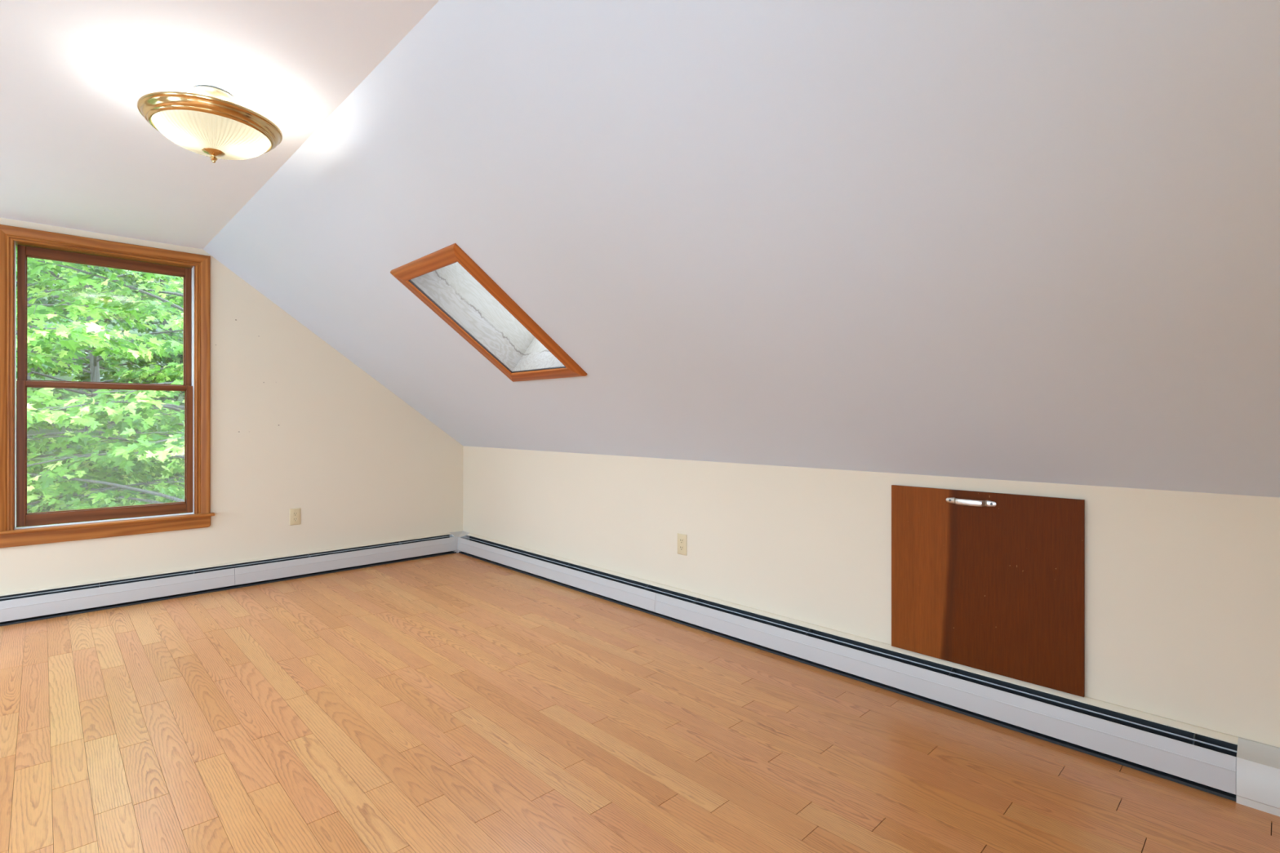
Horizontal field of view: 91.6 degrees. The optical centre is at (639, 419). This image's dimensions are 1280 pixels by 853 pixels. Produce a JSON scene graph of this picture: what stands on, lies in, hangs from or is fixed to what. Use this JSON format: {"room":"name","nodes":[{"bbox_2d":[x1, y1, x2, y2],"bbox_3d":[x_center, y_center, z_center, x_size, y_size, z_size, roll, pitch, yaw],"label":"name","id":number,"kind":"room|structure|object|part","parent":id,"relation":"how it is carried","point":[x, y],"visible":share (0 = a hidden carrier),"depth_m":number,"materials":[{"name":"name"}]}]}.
{"room":"empty attic room","nodes":[
{"label":"empty attic room","id":0,"kind":"room"},
{"bbox_2d":[0,0,439,248],"bbox_3d":[-1.960,-1.169,1.014,2.910,0.160,5.770,0,0,-44],"label":"ceiling","id":1,"kind":"structure","parent":0,"point":[77,151],"depth_m":2.05,"materials":[{"name":"white paint"}]},
{"bbox_2d":[137,85,282,163],"bbox_3d":[-1.429,-0.974,2.086,0.401,0.228,0.401,0,0,-44],"label":"ceiling light","id":2,"kind":"object","parent":1,"relation":"attached to","point":[206,121],"visible":1,"depth_m":2.00,"materials":[{"name":"white glass"}]},
{"bbox_3d":[-1.429,-0.930,2.086,0.332,0.070,0.332,0,0,-44],"label":"lamp shade","id":3,"kind":"part","parent":2,"relation":"part of","materials":[{"name":"white glass"}]},
{"bbox_2d":[0,217,462,593],"bbox_3d":[-3.192,0.004,3.721,4.568,2.185,0.161,0,0,-44],"label":"wall","id":4,"kind":"structure","parent":0,"point":[295,423],"depth_m":4.30,"materials":[{"name":"beige paint"}]},
{"bbox_2d":[0,224,214,547],"bbox_3d":[-3.172,-0.178,3.727,1.008,1.742,0.239,0,0,-44],"label":"window","id":5,"kind":"structure","parent":4,"relation":"in","point":[194,269],"depth_m":3.63,"materials":[{"name":"brown wood"}]},
{"bbox_3d":[-3.439,-0.223,3.361,0.075,1.652,0.018,0,0,-44],"label":"casing","id":6,"kind":"part","parent":5,"relation":"part of","materials":[{"name":"brown wood"}]},
{"bbox_3d":[-3.191,0.626,3.746,0.824,0.060,0.186,0,0,-44],"label":"sill","id":7,"kind":"part","parent":5,"relation":"part of","materials":[{"name":"brown wood"}]},
{"bbox_3d":[-3.185,-0.578,3.743,0.793,0.786,0.034,0,0,-44],"label":"sash","id":8,"kind":"part","parent":5,"relation":"part of","materials":[{"name":"brown wood"}]},
{"bbox_3d":[-3.158,0.191,3.716,0.801,0.808,0.036,0,0,-44],"label":"sash","id":9,"kind":"part","parent":5,"relation":"part of","materials":[{"name":"brown wood"}]},
{"bbox_3d":[-3.117,-1.012,3.670,0.968,0.075,0.018,0,0,-44],"label":"head casing","id":10,"kind":"part","parent":5,"relation":"part of","materials":[{"name":"brown wood"}]},
{"bbox_3d":[-2.795,-0.223,3.980,0.075,1.652,0.018,0,0,-44],"label":"casing","id":11,"kind":"part","parent":5,"relation":"part of","materials":[{"name":"brown wood"}]},
{"bbox_2d":[0,530,469,626],"bbox_3d":[-3.054,1.018,3.662,4.450,0.155,0.118,0,0,-44],"label":"baseboard heater","id":12,"kind":"object","parent":4,"relation":"attached to","point":[37,604],"depth_m":3.93,"materials":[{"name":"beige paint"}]},
{"bbox_3d":[-3.054,1.017,3.725,4.138,0.150,0.026,0,0,-44],"label":"plate","id":13,"kind":"part","parent":12,"relation":"part of","materials":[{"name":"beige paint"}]},
{"bbox_3d":[-1.496,1.018,5.161,0.126,0.154,0.118,0,0,-44],"label":"heater corner cover","id":14,"kind":"part","parent":12,"relation":"part of","materials":[{"name":"white metal"}]},
{"bbox_2d":[289,507,300,525],"bbox_3d":[-2.413,0.682,4.354,0.070,0.115,0.008,0,0,-44],"label":"wall outlet","id":15,"kind":"object","parent":4,"relation":"attached to","point":[295,513],"visible":1,"depth_m":4.35,"materials":[{"name":"beige plastic"}]},
{"bbox_2d":[0,552,1279,852],"bbox_3d":[-1.248,1.176,1.700,4.888,0.160,5.770,0,0,-44],"label":"floor","id":16,"kind":"structure","parent":0,"point":[457,702],"depth_m":2.12,"materials":[{"name":"brown wood"}]},
{"bbox_2d":[203,0,1279,497],"bbox_3d":[-0.199,-0.497,2.709,1.978,1.444,5.770,0,0,-44],"label":"ceiling","id":17,"kind":"structure","parent":0,"point":[1036,241],"depth_m":1.72,"materials":[{"name":"white paint"}]},
{"bbox_2d":[390,243,586,382],"bbox_3d":[-0.691,-0.585,3.111,0.853,0.746,0.656,0,0,-44],"label":"window","id":18,"kind":"structure","parent":17,"relation":"attached to","point":[446,280],"depth_m":3.23,"materials":[{"name":"brown wood"}]},
{"bbox_3d":[-0.977,-0.703,2.836,0.656,0.021,0.072,0,-36,46],"label":"trim","id":19,"kind":"part","parent":18,"relation":"part of","materials":[{"name":"brown wood"}]},
{"bbox_3d":[-0.947,-0.469,3.270,0.072,0.021,0.868,0,-36,46],"label":"trim","id":20,"kind":"part","parent":18,"relation":"part of","materials":[{"name":"brown wood"}]},
{"bbox_3d":[-0.542,-0.469,2.849,0.072,0.021,0.868,0,-36,46],"label":"trim","id":21,"kind":"part","parent":18,"relation":"part of","materials":[{"name":"brown wood"}]},
{"bbox_3d":[-0.512,-0.236,3.283,0.656,0.021,0.072,0,-36,46],"label":"trim","id":22,"kind":"part","parent":18,"relation":"part of","materials":[{"name":"brown wood"}]},
{"bbox_2d":[462,445,1279,747],"bbox_3d":[0.400,0.670,3.397,0.160,0.891,5.610,0,0,-44],"label":"wall","id":23,"kind":"structure","parent":0,"point":[1182,588],"depth_m":2.67,"materials":[{"name":"beige paint"}]},
{"bbox_2d":[677,533,687,555],"bbox_3d":[0.232,0.695,3.450,0.008,0.115,0.070,0,0,-44],"label":"wall outlet","id":24,"kind":"object","parent":23,"relation":"attached to","point":[682,539],"visible":1,"depth_m":3.44,"materials":[{"name":"beige plastic"}]},
{"bbox_2d":[679,545,684,551],"bbox_3d":[0.231,0.714,3.449,0.003,0.027,0.034,0,0,-44],"label":"receptacle","id":25,"kind":"object","parent":24,"relation":"attached to","point":[681,547],"depth_m":3.45,"materials":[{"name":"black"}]},
{"bbox_2d":[679,537,684,543],"bbox_3d":[0.231,0.675,3.449,0.003,0.027,0.034,0,0,-44],"label":"receptacle","id":26,"kind":"object","parent":24,"relation":"attached to","point":[681,540],"depth_m":3.45,"materials":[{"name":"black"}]},
{"bbox_2d":[458,533,1279,817],"bbox_3d":[0.239,1.020,3.372,0.106,0.153,4.878,0,0,-44],"label":"baseboard heater","id":27,"kind":"object","parent":23,"relation":"attached to","point":[1239,770],"visible":1,"depth_m":2.33,"materials":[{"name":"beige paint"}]},
{"bbox_2d":[891,484,1084,697],"bbox_3d":[1.271,0.608,2.343,0.047,0.669,0.663,0,0,-44],"label":"access panel","id":28,"kind":"object","parent":23,"relation":"attached to","point":[994,583],"visible":1,"depth_m":2.31,"materials":[{"name":"brown wood"}]},
{"bbox_3d":[1.246,0.315,2.354,0.027,0.024,0.176,0,0,-44],"label":"handle","id":29,"kind":"part","parent":28,"relation":"part of","materials":[{"name":"silver metal"}]},
{"label":"outside","id":30,"kind":"structure","parent":0,"visible":0},
{"bbox_2d":[16,266,184,520],"bbox_3d":[-19.519,-5.504,23.983,120.000,20.800,68.000,0,0,-44],"label":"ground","id":31,"kind":"structure","parent":30,"point":[109,326],"depth_m":18.91,"materials":[{"name":"green plant"}]},
{"bbox_2d":[16,323,61,510],"bbox_3d":[-9.791,-0.245,7.739,4.321,9.521,6.043,0,0,-18],"label":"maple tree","id":32,"kind":"object","parent":31,"relation":"on","point":[28,323],"visible":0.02,"depth_m":8.06,"materials":[{"name":"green plant"}]},
{"bbox_2d":[16,262,123,455],"bbox_3d":[-15.841,-1.246,13.755,8.179,11.521,5.756,0,0,-40],"label":"maple tree","id":33,"kind":"object","parent":31,"relation":"on","point":[69,374],"visible":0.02,"depth_m":15.82,"materials":[{"name":"green plant"}]},
{"bbox_2d":[16,255,184,527],"bbox_3d":[-5.432,0.003,6.357,6.352,9.015,3.839,0,0,-7],"label":"maple tree","id":34,"kind":"object","parent":31,"relation":"on","point":[83,406],"visible":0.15,"depth_m":6.74,"materials":[{"name":"green plant"}]},
{"bbox_2d":[16,246,184,527],"bbox_3d":[-6.835,-0.244,7.214,4.140,9.522,6.450,0,0,-23],"label":"maple tree","id":35,"kind":"object","parent":31,"relation":"on","point":[83,326],"visible":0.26,"depth_m":7.03,"materials":[{"name":"green plant"}]},
{"bbox_2d":[16,257,184,507],"bbox_3d":[-10.531,-1.246,10.602,8.652,11.521,5.805,0,0,-44],"label":"maple tree","id":36,"kind":"object","parent":31,"relation":"on","point":[144,362],"visible":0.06,"depth_m":11.69,"materials":[{"name":"green plant"}]},
{"bbox_2d":[16,266,184,500],"bbox_3d":[-9.607,-1.244,13.133,8.125,11.519,6.177,0,0,-44],"label":"maple tree","id":37,"kind":"object","parent":31,"relation":"on","point":[87,378],"visible":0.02,"depth_m":12.51,"materials":[{"name":"green plant"}]},
{"bbox_2d":[16,275,184,504],"bbox_3d":[-12.877,-1.243,14.563,8.132,11.524,5.564,0,0,-29],"label":"maple tree","id":38,"kind":"object","parent":31,"relation":"on","point":[51,299],"visible":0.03,"depth_m":14.54,"materials":[{"name":"green plant"}]},
{"bbox_2d":[16,265,186,524],"bbox_3d":[-7.349,-0.249,8.438,3.702,9.513,5.704,0,0,42],"label":"maple tree","id":39,"kind":"object","parent":31,"relation":"on","point":[94,371],"visible":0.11,"depth_m":8.67,"materials":[{"name":"green plant"}]},
{"bbox_2d":[45,278,182,485],"bbox_3d":[-11.217,-1.243,17.670,8.214,11.525,5.567,0,0,-42],"label":"maple tree","id":40,"kind":"object","parent":31,"relation":"on","point":[103,375],"visible":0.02,"depth_m":16.11,"materials":[{"name":"green plant"}]},
{"bbox_2d":[73,277,184,455],"bbox_3d":[-6.110,-0.245,9.517,6.568,9.518,4.280,0,0,13],"label":"maple tree","id":41,"kind":"object","parent":31,"relation":"on","point":[175,286],"visible":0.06,"depth_m":10.58,"materials":[{"name":"green plant"}]},
{"bbox_2d":[107,271,182,458],"bbox_3d":[-7.543,-1.245,14.468,7.610,11.520,5.750,0,0,-44],"label":"maple tree","id":42,"kind":"object","parent":31,"relation":"on","point":[140,275],"visible":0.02,"depth_m":12.80,"materials":[{"name":"green plant"}]}
]}

